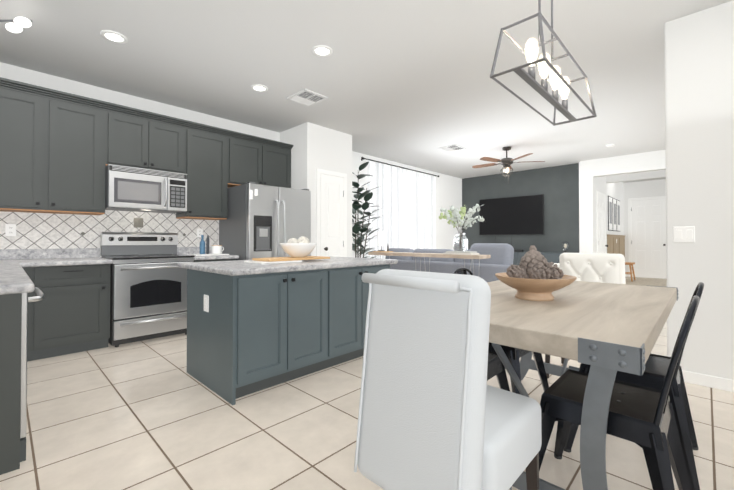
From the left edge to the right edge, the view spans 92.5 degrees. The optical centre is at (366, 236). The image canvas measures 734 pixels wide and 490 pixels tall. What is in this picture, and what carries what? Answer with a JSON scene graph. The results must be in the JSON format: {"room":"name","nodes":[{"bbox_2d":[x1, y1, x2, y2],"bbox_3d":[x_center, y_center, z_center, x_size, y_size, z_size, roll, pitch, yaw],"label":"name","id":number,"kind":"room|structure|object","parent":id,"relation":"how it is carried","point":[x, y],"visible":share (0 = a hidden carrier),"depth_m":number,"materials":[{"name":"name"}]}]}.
{"room":"kitchen and living room","nodes":[
{"label":"kitchen and living room","id":0,"kind":"room"},
{"bbox_2d":[0,62,461,257],"bbox_3d":[-0.771,-0.251,6.210,0.150,2.740,9.850,-1,-1,44],"label":"wall","id":1,"kind":"structure","parent":0,"point":[448,190],"depth_m":4.90,"materials":[{"name":"white paint"}]},
{"bbox_2d":[0,81,107,214],"bbox_3d":[-3.128,-0.793,3.416,0.335,1.084,0.902,-1,-1,44],"label":"upper cabinet","id":2,"kind":"object","parent":1,"relation":"attached to","point":[60,151],"depth_m":3.32,"materials":[{"name":"paint"}]},
{"bbox_2d":[0,210,218,248],"bbox_3d":[-3.025,-0.092,3.752,0.016,0.429,2.885,-1,-1,44],"label":"tile backsplash","id":3,"kind":"structure","parent":1,"relation":"attached to","point":[45,231],"depth_m":3.77,"materials":[{"name":"white tile"}]},
{"bbox_2d":[5,224,15,235],"bbox_3d":[-3.398,-0.064,3.352,0.011,0.115,0.072,-1,-1,44],"label":"outlet","id":4,"kind":"object","parent":3,"relation":"attached to","point":[10,229],"depth_m":3.35,"materials":[{"name":"white plastic"}]},
{"bbox_2d":[134,218,142,227],"bbox_3d":[-2.670,-0.163,4.106,0.014,0.110,0.095,-1,-1,44],"label":"outlet","id":5,"kind":"object","parent":3,"relation":"attached to","point":[138,222],"depth_m":4.10,"materials":[{"name":"white plastic"}]},
{"bbox_2d":[197,228,202,236],"bbox_3d":[-2.190,-0.051,4.604,0.011,0.115,0.072,-1,-1,44],"label":"outlet","id":6,"kind":"object","parent":3,"relation":"attached to","point":[199,231],"depth_m":4.60,"materials":[{"name":"white plastic"}]},
{"bbox_2d":[108,105,187,176],"bbox_3d":[-2.548,-1.039,4.020,0.335,0.579,0.770,-1,-1,44],"label":"upper cabinet","id":7,"kind":"object","parent":1,"relation":"attached to","point":[137,140],"depth_m":3.89,"materials":[{"name":"paint"}]},
{"bbox_2d":[105,164,186,213],"bbox_3d":[-2.493,-0.514,3.963,0.486,0.440,0.750,-1,-1,44],"label":"microwave","id":8,"kind":"object","parent":7,"relation":"attached to","point":[127,188],"visible":1,"depth_m":3.81,"materials":[{"name":"grey metal"}]},
{"bbox_2d":[176,125,231,219],"bbox_3d":[-2.100,-0.782,4.482,0.335,1.084,0.520,-1,-1,44],"label":"upper cabinet","id":9,"kind":"object","parent":1,"relation":"attached to","point":[207,179],"depth_m":4.37,"materials":[{"name":"paint"}]},
{"bbox_2d":[228,133,290,187],"bbox_3d":[-1.583,-1.006,5.020,0.335,0.624,0.970,-1,-1,44],"label":"upper cabinet","id":10,"kind":"object","parent":1,"relation":"attached to","point":[259,162],"depth_m":4.86,"materials":[{"name":"paint"}]},
{"bbox_2d":[361,157,438,258],"bbox_3d":[0.808,-0.199,7.639,0.138,2.624,2.686,-1,-1,44],"label":"curtain","id":11,"kind":"object","parent":1,"relation":"attached to","point":[403,198],"visible":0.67,"depth_m":7.50,"materials":[{"name":"white fabric"}]},
{"bbox_2d":[280,122,351,256],"bbox_3d":[-0.802,-0.258,5.552,0.720,2.740,0.880,-1,-1,44],"label":"wall","id":12,"kind":"structure","parent":0,"point":[314,147],"depth_m":5.21,"materials":[{"name":"white paint"}]},
{"bbox_2d":[316,168,346,256],"bbox_3d":[-0.526,0.059,5.303,0.018,2.100,0.590,-1,-1,44],"label":"door frame","id":13,"kind":"structure","parent":12,"relation":"attached to","point":[319,172],"depth_m":5.14,"materials":[{"name":"white wood"}]},
{"bbox_2d":[320,174,343,256],"bbox_3d":[-0.501,0.090,5.282,0.082,2.022,0.454,-1,-1,44],"label":"pantry door","id":14,"kind":"structure","parent":12,"relation":"in","point":[332,220],"depth_m":5.29,"materials":[{"name":"white wood"}]},
{"bbox_2d":[0,0,732,182],"bbox_3d":[3.438,-1.682,5.152,7.700,0.100,14.150,-1,-1,44],"label":"ceiling","id":15,"kind":"structure","parent":0,"point":[410,83],"depth_m":3.37,"materials":[{"name":"white paint"}]},
{"bbox_2d":[0,17,31,32],"bbox_3d":[-2.877,-1.588,2.565,0.882,0.140,0.146,0,-1,-1],"label":"ceiling light","id":16,"kind":"object","parent":15,"relation":"attached to","point":[18,24],"visible":1,"depth_m":2.56,"materials":[{"name":"grey"}]},
{"bbox_2d":[100,30,127,43],"bbox_3d":[-2.091,-1.650,2.905,0.183,0.010,0.183,0,-1,-1],"label":"recessed light","id":17,"kind":"object","parent":15,"relation":"in","point":[112,36],"depth_m":2.90,"materials":[{"name":"white"}]},
{"bbox_2d":[251,84,267,91],"bbox_3d":[-1.189,-1.640,3.883,0.183,0.010,0.183,0,-1,-1],"label":"recessed light","id":18,"kind":"object","parent":15,"relation":"in","point":[256,87],"depth_m":3.88,"materials":[{"name":"white"}]},
{"bbox_2d":[286,89,328,106],"bbox_3d":[-0.706,-1.635,4.154,0.380,0.014,0.340,-1,-1,44],"label":"ceiling vent","id":19,"kind":"object","parent":15,"relation":"in","point":[306,97],"depth_m":4.14,"materials":[{"name":"white metal"}]},
{"bbox_2d":[312,45,332,56],"bbox_3d":[-0.397,-1.648,3.120,0.183,0.010,0.183,0,-1,-1],"label":"recessed light","id":20,"kind":"object","parent":15,"relation":"in","point":[317,50],"depth_m":3.12,"materials":[{"name":"white"}]},
{"bbox_2d":[438,144,465,151],"bbox_3d":[1.552,-1.612,6.408,0.360,0.014,0.400,-1,-1,44],"label":"ceiling vent","id":21,"kind":"object","parent":15,"relation":"in","point":[450,148],"depth_m":6.40,"materials":[{"name":"white"}]},
{"bbox_2d":[472,147,544,184],"bbox_3d":[2.494,-1.281,6.403,1.226,0.674,1.264,-1,-1,44],"label":"ceiling fan","id":22,"kind":"object","parent":15,"relation":"hanging from","point":[506,162],"visible":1,"depth_m":6.31,"materials":[{"name":"brown wood"}]},
{"bbox_2d":[490,0,596,125],"bbox_3d":[1.026,-1.213,1.968,0.256,0.902,0.991,-1,-1,44],"label":"pendant light","id":23,"kind":"object","parent":15,"relation":"hanging from","point":[534,84],"visible":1,"depth_m":1.86,"materials":[{"name":"silver metal"}]},
{"bbox_2d":[0,276,733,489],"bbox_3d":[3.438,1.158,5.122,7.700,0.100,14.150,-1,-1,44],"label":"floor","id":24,"kind":"structure","parent":0,"point":[150,414],"depth_m":1.93,"materials":[{"name":"tile"}]},
{"bbox_2d":[0,249,43,474],"bbox_3d":[-2.659,0.455,2.189,2.695,1.244,0.750,-1,-1,44],"label":"base cabinet","id":25,"kind":"object","parent":24,"relation":"on","point":[21,270],"depth_m":1.62,"materials":[{"name":"paint"}]},
{"bbox_2d":[20,287,43,461],"bbox_3d":[-1.834,0.662,1.913,0.595,0.825,0.092,-1,-1,44],"label":"dishwasher","id":26,"kind":"object","parent":25,"relation":"in","point":[26,299],"visible":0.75,"depth_m":1.68,"materials":[{"name":"silver metal"}]},
{"bbox_2d":[44,248,112,357],"bbox_3d":[-2.900,0.605,3.379,0.695,0.970,0.630,-1,-1,44],"label":"base cabinet","id":27,"kind":"object","parent":24,"relation":"on","point":[69,313],"depth_m":3.25,"materials":[{"name":"paint"}]},
{"bbox_2d":[100,232,194,346],"bbox_3d":[-2.399,0.520,3.861,0.718,1.150,0.758,-1,-1,44],"label":"range oven","id":28,"kind":"object","parent":24,"relation":"on","point":[148,290],"visible":0.9,"depth_m":3.67,"materials":[{"name":"silver metal"}]},
{"bbox_2d":[177,247,238,261],"bbox_3d":[-1.986,0.615,4.361,0.647,0.970,0.535,-1,-1,44],"label":"base cabinet","id":29,"kind":"object","parent":24,"relation":"on","point":[180,250],"depth_m":4.29,"materials":[{"name":"paint"}]},
{"bbox_2d":[188,253,228,255],"bbox_3d":[-1.969,0.222,4.366,0.280,0.014,0.400,-1,-1,44],"label":"tray","id":30,"kind":"object","parent":29,"relation":"on","point":[207,254],"visible":0.79,"depth_m":4.23,"materials":[{"name":"white stone"}]},
{"bbox_2d":[200,235,208,253],"bbox_3d":[-2.017,0.096,4.356,0.089,0.235,0.100,-1,-1,44],"label":"bottle","id":31,"kind":"object","parent":30,"relation":"on","point":[202,246],"visible":0.96,"depth_m":4.34,"materials":[{"name":"blue glass"}]},
{"bbox_2d":[211,245,223,253],"bbox_3d":[-1.897,0.162,4.471,0.128,0.106,0.157,-1,-1,44],"label":"mug","id":32,"kind":"object","parent":30,"relation":"on","point":[216,249],"visible":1,"depth_m":4.41,"materials":[{"name":"white ceramic"}]},
{"bbox_2d":[219,182,310,259],"bbox_3d":[-1.365,0.222,4.798,0.909,1.765,0.930,-1,-1,44],"label":"refrigerator","id":33,"kind":"object","parent":24,"relation":"on","point":[262,221],"visible":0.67,"depth_m":4.44,"materials":[{"name":"grey metal"}]},
{"bbox_2d":[185,264,389,404],"bbox_3d":[-0.602,0.672,3.079,0.868,0.830,1.569,-1,-1,44],"label":"kitchen island","id":34,"kind":"object","parent":24,"relation":"on","point":[252,328],"depth_m":2.55,"materials":[{"name":"paint"}]},
{"bbox_2d":[178,256,397,275],"bbox_3d":[-0.628,0.237,3.142,0.990,0.040,1.660,-1,-1,44],"label":"island countertop","id":35,"kind":"structure","parent":34,"relation":"on","point":[220,268],"depth_m":2.69,"materials":[{"name":"grey stone"}]},
{"bbox_2d":[244,260,301,263],"bbox_3d":[-0.776,0.206,2.924,0.280,0.015,0.380,-1,-1,44],"label":"marble slab","id":36,"kind":"object","parent":35,"relation":"on","point":[265,262],"visible":0.73,"depth_m":2.81,"materials":[{"name":"white stone"}]},
{"bbox_2d":[252,256,329,261],"bbox_3d":[-0.651,0.191,3.082,0.280,0.018,0.620,-1,-1,44],"label":"cutting board","id":37,"kind":"object","parent":36,"relation":"on","point":[271,259],"visible":1,"depth_m":2.94,"materials":[{"name":"brown wood"}]},
{"bbox_2d":[280,243,316,256],"bbox_3d":[-0.610,0.118,3.126,0.330,0.125,0.330,-1,-1,44],"label":"bowl","id":38,"kind":"object","parent":37,"relation":"on","point":[298,249],"visible":0.96,"depth_m":3.02,"materials":[{"name":"white ceramic"}]},
{"bbox_2d":[287,236,309,242],"bbox_3d":[-0.616,0.063,3.133,0.217,0.134,0.249,-1,-1,44],"label":"ball","id":39,"kind":"object","parent":38,"relation":"in","point":[302,239],"visible":0.48,"depth_m":3.13,"materials":[{"name":"white"}]},
{"bbox_2d":[352,162,381,257],"bbox_3d":[-0.108,-0.083,6.260,0.625,2.404,0.878,-1,-1,44],"label":"rubber plant","id":40,"kind":"object","parent":24,"relation":"on","point":[356,206],"visible":0.69,"depth_m":6.22,"materials":[{"name":"green plant"}]},
{"bbox_2d":[368,252,490,276],"bbox_3d":[0.838,0.679,5.283,1.960,0.860,0.357,-1,-1,44],"label":"console table","id":41,"kind":"object","parent":24,"relation":"on","point":[442,255],"visible":0.56,"depth_m":5.06,"materials":[{"name":"brown wood"}]},
{"bbox_2d":[444,251,478,254],"bbox_3d":[1.300,0.222,4.846,0.420,0.043,0.230,-1,-1,44],"label":"books","id":42,"kind":"object","parent":41,"relation":"on","point":[462,252],"visible":0.98,"depth_m":4.76,"materials":[{"name":"white paper"}]},
{"bbox_2d":[439,204,484,250],"bbox_3d":[1.303,-0.133,4.875,0.668,0.666,0.471,-1,-1,44],"label":"vase","id":43,"kind":"object","parent":42,"relation":"on","point":[460,241],"visible":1,"depth_m":4.81,"materials":[{"name":"clear glass"}]},
{"bbox_3d":[0.268,0.248,5.849,0.280,0.012,0.200,-1,-1,44],"label":"tray","id":44,"kind":"object","parent":41,"relation":"on","visible":0},
{"bbox_2d":[378,231,388,250],"bbox_3d":[0.265,0.076,5.854,0.196,0.330,0.124,-1,-1,44],"label":"light","id":45,"kind":"object","parent":44,"relation":"on","point":[381,238],"visible":1,"depth_m":5.83,"materials":[{"name":"silver metal"}]},
{"bbox_2d":[376,243,513,281],"bbox_3d":[1.567,0.612,6.141,2.600,1.012,1.750,-1,-1,44],"label":"sectional sofa","id":46,"kind":"object","parent":24,"relation":"on","point":[500,260],"visible":0.35,"depth_m":5.17,"materials":[{"name":"grey fabric"}]},
{"bbox_2d":[354,269,541,489],"bbox_3d":[0.287,0.589,1.191,0.410,0.959,0.573,-1,-1,44],"label":"chair","id":47,"kind":"object","parent":24,"relation":"on","point":[436,412],"visible":1,"depth_m":1.00,"materials":[{"name":"white"}]},
{"bbox_2d":[487,351,509,390],"bbox_3d":[0.460,0.642,1.853,0.526,0.863,0.486,-1,-1,44],"label":"chair","id":48,"kind":"object","parent":24,"relation":"on","point":[496,367],"depth_m":1.81,"materials":[{"name":"black metal"}]},
{"bbox_2d":[454,268,548,394],"bbox_3d":[0.835,0.646,2.256,0.486,0.863,0.526,1,-1,-44],"label":"chair","id":49,"kind":"object","parent":24,"relation":"on","point":[513,355],"visible":0.15,"depth_m":2.08,"materials":[{"name":"black metal"}]},
{"bbox_2d":[487,280,678,489],"bbox_3d":[0.982,0.694,1.904,0.994,0.762,1.716,-1,-1,44],"label":"dining table","id":50,"kind":"object","parent":24,"relation":"on","point":[606,331],"visible":0.46,"depth_m":1.22,"materials":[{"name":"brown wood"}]},
{"bbox_2d":[495,245,576,300],"bbox_3d":[0.850,0.178,1.786,0.374,0.269,0.374,-1,-1,44],"label":"bowl","id":51,"kind":"object","parent":50,"relation":"on","point":[534,275],"visible":1,"depth_m":1.71,"materials":[{"name":"brown wood"}]},
{"bbox_2d":[545,253,625,377],"bbox_3d":[1.727,0.610,2.778,0.460,0.950,0.631,-1,-1,44],"label":"tufted chair","id":52,"kind":"object","parent":24,"relation":"on","point":[600,267],"visible":0.38,"depth_m":2.84,"materials":[{"name":"white"}]},
{"bbox_2d":[539,296,699,489],"bbox_3d":[0.949,0.637,1.380,0.526,0.863,0.486,-1,-1,44],"label":"chair","id":53,"kind":"object","parent":24,"relation":"on","point":[643,417],"visible":0.92,"depth_m":1.30,"materials":[{"name":"black wood"}]},
{"bbox_2d":[564,282,703,489],"bbox_3d":[1.338,0.641,1.770,0.526,0.863,0.486,-1,-1,42],"label":"chair","id":54,"kind":"object","parent":24,"relation":"on","point":[655,372],"visible":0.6,"depth_m":1.58,"materials":[{"name":"black wood"}]},
{"bbox_2d":[625,277,666,286],"bbox_3d":[7.128,1.143,8.962,1.020,0.008,2.100,-1,-1,44],"label":"rug","id":55,"kind":"object","parent":24,"relation":"on","point":[650,282],"visible":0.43,"depth_m":8.94,"materials":[{"name":"beige fabric"}]},
{"bbox_2d":[625,262,635,281],"bbox_3d":[6.778,0.906,9.163,0.310,0.464,0.510,-1,-1,44],"label":"stool","id":56,"kind":"object","parent":55,"relation":"on","point":[630,264],"visible":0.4,"depth_m":8.99,"materials":[{"name":"brown wood"}]},
{"bbox_2d":[462,163,578,252],"bbox_3d":[3.675,-0.226,8.659,2.850,2.740,0.150,-1,-1,44],"label":"wall","id":57,"kind":"structure","parent":0,"point":[557,187],"depth_m":8.17,"materials":[{"name":"grey paint"}]},
{"bbox_2d":[479,194,543,234],"bbox_3d":[3.520,-0.511,8.660,1.570,0.930,0.065,-1,-1,44],"label":"wall-mounted tv","id":58,"kind":"object","parent":57,"relation":"attached to","point":[520,215],"visible":0.96,"depth_m":8.57,"materials":[{"name":"black plastic"}]},
{"bbox_2d":[513,252,561,265],"bbox_3d":[3.631,0.590,8.295,2.400,0.460,0.415,-1,-1,44],"label":"media console","id":59,"kind":"object","parent":57,"relation":"attached to","point":[553,257],"visible":0.23,"depth_m":7.74,"materials":[{"name":"grey wood"}]},
{"bbox_2d":[562,241,568,252],"bbox_3d":[4.295,0.226,7.605,0.140,0.252,0.140,-1,-1,44],"label":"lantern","id":60,"kind":"object","parent":59,"relation":"on","point":[565,246],"visible":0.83,"depth_m":7.56,"materials":[{"name":"clear glass"}]},
{"bbox_2d":[595,176,606,252],"bbox_3d":[6.180,-0.223,8.987,0.200,2.740,4.100,-1,-1,44],"label":"wall","id":61,"kind":"structure","parent":0,"point":[600,182],"depth_m":7.80,"materials":[{"name":"white paint"}]},
{"bbox_2d":[596,191,605,252],"bbox_3d":[5.259,0.076,7.872,0.018,2.120,0.900,-1,-1,44],"label":"door frame","id":62,"kind":"structure","parent":61,"relation":"attached to","point":[600,193],"depth_m":7.56,"materials":[{"name":"white wood"}]},
{"bbox_2d":[598,195,607,252],"bbox_3d":[5.281,0.106,7.848,0.082,2.042,0.764,-1,-1,44],"label":"closet door","id":63,"kind":"structure","parent":61,"relation":"in","point":[602,245],"depth_m":7.84,"materials":[{"name":"white wood"}]},
{"bbox_2d":[608,196,612,230],"bbox_3d":[6.134,-0.584,8.855,0.022,0.860,0.500,-1,-1,44],"label":"picture frame","id":64,"kind":"object","parent":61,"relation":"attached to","point":[610,200],"depth_m":8.82,"materials":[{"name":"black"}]},
{"bbox_2d":[613,198,616,230],"bbox_3d":[6.523,-0.580,9.258,0.022,0.860,0.500,-1,-1,44],"label":"picture frame","id":65,"kind":"object","parent":61,"relation":"attached to","point":[613,214],"depth_m":9.23,"materials":[{"name":"black"}]},
{"bbox_2d":[607,234,624,256],"bbox_3d":[6.654,0.551,9.363,0.049,1.200,2.570,-1,-1,44],"label":"cabinet","id":66,"kind":"object","parent":61,"relation":"attached to","point":[616,244],"depth_m":9.28,"materials":[{"name":"brown wood"}]},
{"bbox_2d":[617,200,619,231],"bbox_3d":[6.912,-0.576,9.661,0.022,0.860,0.500,-1,-1,44],"label":"picture frame","id":67,"kind":"object","parent":61,"relation":"attached to","point":[618,202],"depth_m":9.62,"materials":[{"name":"black"}]},
{"bbox_2d":[628,196,665,276],"bbox_3d":[7.954,0.022,9.902,0.940,2.270,0.018,-1,-1,44],"label":"door frame","id":68,"kind":"structure","parent":61,"relation":"attached to","point":[629,217],"depth_m":10.19,"materials":[{"name":"white wood"}]},
{"bbox_2d":[631,199,666,278],"bbox_3d":[7.929,0.052,9.879,0.804,2.192,0.082,-1,-1,44],"label":"hall door","id":69,"kind":"structure","parent":61,"relation":"in","point":[648,230],"depth_m":9.89,"materials":[{"name":"white wood"}]},
{"bbox_2d":[579,150,665,252],"bbox_3d":[6.224,-0.254,5.972,4.550,2.740,0.180,-1,-1,44],"label":"wall","id":70,"kind":"structure","parent":0,"point":[590,171],"depth_m":7.32,"materials":[{"name":"white paint"}]},
{"bbox_2d":[606,170,665,278],"bbox_3d":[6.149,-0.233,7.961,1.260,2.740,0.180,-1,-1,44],"label":"wall","id":71,"kind":"structure","parent":0,"point":[614,186],"depth_m":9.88,"materials":[{"name":"white paint"}]},
{"bbox_2d":[664,0,733,379],"bbox_3d":[3.368,-0.297,1.773,2.830,2.740,0.150,-1,-1,44],"label":"wall","id":72,"kind":"structure","parent":0,"point":[699,102],"depth_m":2.56,"materials":[{"name":"white paint"}]},
{"bbox_2d":[673,226,694,241],"bbox_3d":[2.368,-0.017,2.623,0.118,0.118,0.011,-1,-1,44],"label":"light switch","id":73,"kind":"object","parent":72,"relation":"attached to","point":[684,234],"visible":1,"depth_m":2.62,"materials":[{"name":"white plastic"}]},
{"bbox_2d":[682,370,733,391],"bbox_3d":[3.307,1.030,1.705,2.842,0.085,0.012,-1,-1,44],"label":"baseboard","id":74,"kind":"structure","parent":72,"relation":"attached to","point":[720,383],"depth_m":2.52,"materials":[{"name":"white"}]}
]}

